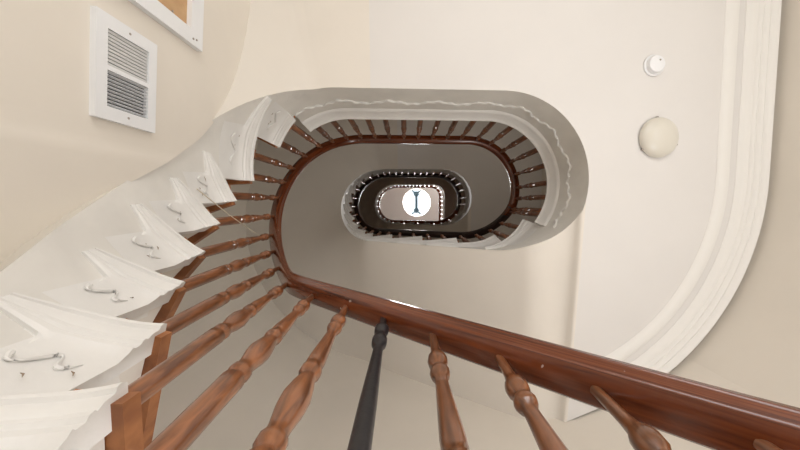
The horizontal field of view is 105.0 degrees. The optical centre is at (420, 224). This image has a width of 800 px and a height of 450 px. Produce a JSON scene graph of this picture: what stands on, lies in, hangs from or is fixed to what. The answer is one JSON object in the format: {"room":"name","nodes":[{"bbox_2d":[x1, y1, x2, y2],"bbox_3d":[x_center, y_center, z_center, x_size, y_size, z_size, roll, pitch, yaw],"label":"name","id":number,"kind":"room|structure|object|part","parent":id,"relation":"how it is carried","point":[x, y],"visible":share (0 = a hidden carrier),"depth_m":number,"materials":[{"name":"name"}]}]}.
{"room":"stairwell","nodes":[
{"label":"stairwell","id":0,"kind":"room"},
{"bbox_2d":[0,0,250,261],"bbox_3d":[-0.961,-0.713,0.330,0.133,3.062,3.789,3,-87,-3],"label":"wall","id":1,"kind":"structure","parent":0,"point":[56,158],"depth_m":0.87,"materials":[{"name":"beige paint"}]},
{"bbox_2d":[89,5,156,132],"bbox_3d":[-0.987,-0.494,1.019,0.036,0.221,0.318,4,-87,-3],"label":"air vent","id":2,"kind":"object","parent":1,"relation":"in","point":[122,62],"visible":1,"depth_m":1.00,"materials":[{"name":"white metal"}]},
{"bbox_2d":[168,139,266,354],"bbox_3d":[-2.215,-0.864,2.109,0.463,6.748,3.743,-8,-86,-2],"label":"wall","id":3,"kind":"structure","parent":0,"point":[197,295],"depth_m":3.13,"materials":[{"name":"beige paint"}]},
{"bbox_2d":[377,185,442,220],"bbox_3d":[-0.480,-1.324,12.508,4.510,0.450,4.120,0,-86,-3],"label":"ceiling","id":4,"kind":"structure","parent":0,"point":[391,203],"depth_m":12.31,"materials":[{"name":"paint"}]},
{"bbox_2d":[403,189,429,215],"bbox_3d":[-0.195,-0.928,12.747,1.180,0.090,1.180,0,-86,-3],"label":"window","id":5,"kind":"structure","parent":4,"relation":"attached to","point":[416,210],"depth_m":12.72,"materials":[{"name":"white glass"}]},
{"bbox_3d":[-0.195,-0.948,12.741,0.919,0.038,0.724,0,-86,-3],"label":"glazing rod","id":6,"kind":"part","parent":5,"relation":"part of","materials":[{"name":"silver metal"}]},
{"bbox_2d":[404,172,465,222],"bbox_3d":[0.730,-1.103,8.822,2.448,0.001,4.100,0,-86,-3],"label":"ceiling","id":7,"kind":"structure","parent":0,"point":[450,193],"depth_m":8.83,"materials":[{"name":"paint"}]},
{"bbox_2d":[152,294,759,449],"bbox_3d":[0.013,1.185,2.345,3.675,6.748,0.621,0,-86,-3],"label":"wall","id":8,"kind":"structure","parent":0,"point":[406,418],"depth_m":2.13,"materials":[{"name":"beige paint"}]},
{"bbox_2d":[128,0,799,449],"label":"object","id":9,"kind":"structure","parent":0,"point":[183,18],"depth_m":0.59,"materials":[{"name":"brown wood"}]},
{"bbox_2d":[197,189,259,235],"bbox_3d":[-0.904,-0.021,1.530,0.004,0.742,0.292,17,-87,-4],"label":"cord","id":10,"kind":"object","parent":9,"relation":"attached to","point":[197,189],"visible":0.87,"depth_m":1.37,"materials":[{"name":"beige plastic"}]},
{"bbox_3d":[0.031,-0.254,1.178,2.183,4.132,1.105,0,-86,-3],"label":"balustrade","id":11,"kind":"part","parent":9,"relation":"part of","materials":[{"name":"brown wood"}]},
{"bbox_2d":[397,120,541,241],"bbox_3d":[0.855,-0.905,5.306,2.536,0.001,4.057,0,-86,-3],"label":"ceiling","id":12,"kind":"structure","parent":0,"point":[487,178],"depth_m":5.31,"materials":[{"name":"paint"}]},
{"bbox_2d":[369,0,746,420],"bbox_3d":[0.981,-0.691,1.958,2.608,0.001,4.066,0,-86,-3],"label":"ceiling","id":13,"kind":"structure","parent":0,"point":[647,217],"depth_m":1.97,"materials":[{"name":"paint"}]},
{"bbox_2d":[643,54,664,76],"bbox_3d":[1.487,-1.017,1.939,0.134,0.046,0.134,0,-86,-3],"label":"smoke detector","id":14,"kind":"object","parent":13,"relation":"attached to","point":[653,65],"visible":1,"depth_m":1.93,"materials":[{"name":"white plastic"}]},
{"bbox_2d":[639,116,678,157],"bbox_3d":[1.537,-0.567,1.958,0.258,0.068,0.263,0,-86,-3],"label":"ceiling light","id":15,"kind":"object","parent":13,"relation":"attached to","point":[659,136],"visible":1,"depth_m":1.94,"materials":[{"name":"beige glass"}]},
{"bbox_2d":[540,0,799,407],"bbox_3d":[2.245,-0.880,2.323,0.465,6.748,3.738,8,-87,-3],"label":"wall","id":16,"kind":"structure","parent":0,"point":[754,344],"depth_m":1.88,"materials":[{"name":"beige paint"}]},
{"bbox_2d":[605,0,739,360],"bbox_3d":[1.869,-0.808,1.984,0.610,0.023,3.789,12,-87,-3],"label":"trim","id":17,"kind":"structure","parent":16,"relation":"attached to","point":[703,255],"depth_m":2.02,"materials":[{"name":"white paint"}]},
{"bbox_2d":[630,0,781,372],"bbox_3d":[2.047,-0.773,1.974,0.630,0.065,3.872,10,-87,-3],"label":"trim","id":18,"kind":"structure","parent":16,"relation":"attached to","point":[763,17],"depth_m":2.01,"materials":[{"name":"white paint"}]},
{"bbox_3d":[0.182,-0.475,-1.211,4.850,0.150,4.500,0,-86,-3],"label":"floor","id":19,"kind":"structure","parent":0,"visible":0},
{"bbox_2d":[0,0,588,449],"bbox_3d":[0.105,-0.565,0.387,4.510,3.993,4.120,0,-86,-3],"label":"staircase","id":20,"kind":"structure","parent":19,"relation":"on","point":[85,301],"depth_m":1.06,"materials":[{"name":"paint"}]},
{"bbox_2d":[246,117,585,421],"bbox_3d":[-0.630,-0.783,3.873,3.378,3.993,4.120,0,-86,-3],"label":"staircase","id":21,"kind":"structure","parent":20,"relation":"on","point":[526,283],"depth_m":2.73,"materials":[{"name":"paint"}]},
{"bbox_2d":[349,172,470,242],"bbox_3d":[-0.834,-0.998,7.301,3.300,4.160,4.120,0,-86,-3],"label":"staircase","id":22,"kind":"structure","parent":21,"relation":"on","point":[368,203],"depth_m":7.17,"materials":[{"name":"paint"}]},
{"bbox_2d":[377,185,457,223],"bbox_3d":[-0.238,-0.105,8.207,2.024,4.058,2.185,0,-86,-3],"label":"balustrade","id":23,"kind":"object","parent":22,"relation":"on","point":[455,212],"visible":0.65,"depth_m":8.83,"materials":[{"name":"brown wood"}]},
{"bbox_3d":[0.059,-0.229,10.213,1.237,0.072,2.181,0,-86,-3],"label":"handrail","id":24,"kind":"part","parent":23,"relation":"part of","materials":[{"name":"brown wood"}]},
{"bbox_2d":[350,172,539,241],"bbox_3d":[-0.078,-0.436,4.542,2.151,4.293,1.120,0,-86,-3],"label":"balustrade","id":25,"kind":"object","parent":21,"relation":"on","point":[501,219],"visible":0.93,"depth_m":3.95,"materials":[{"name":"brown wood"}]}
]}

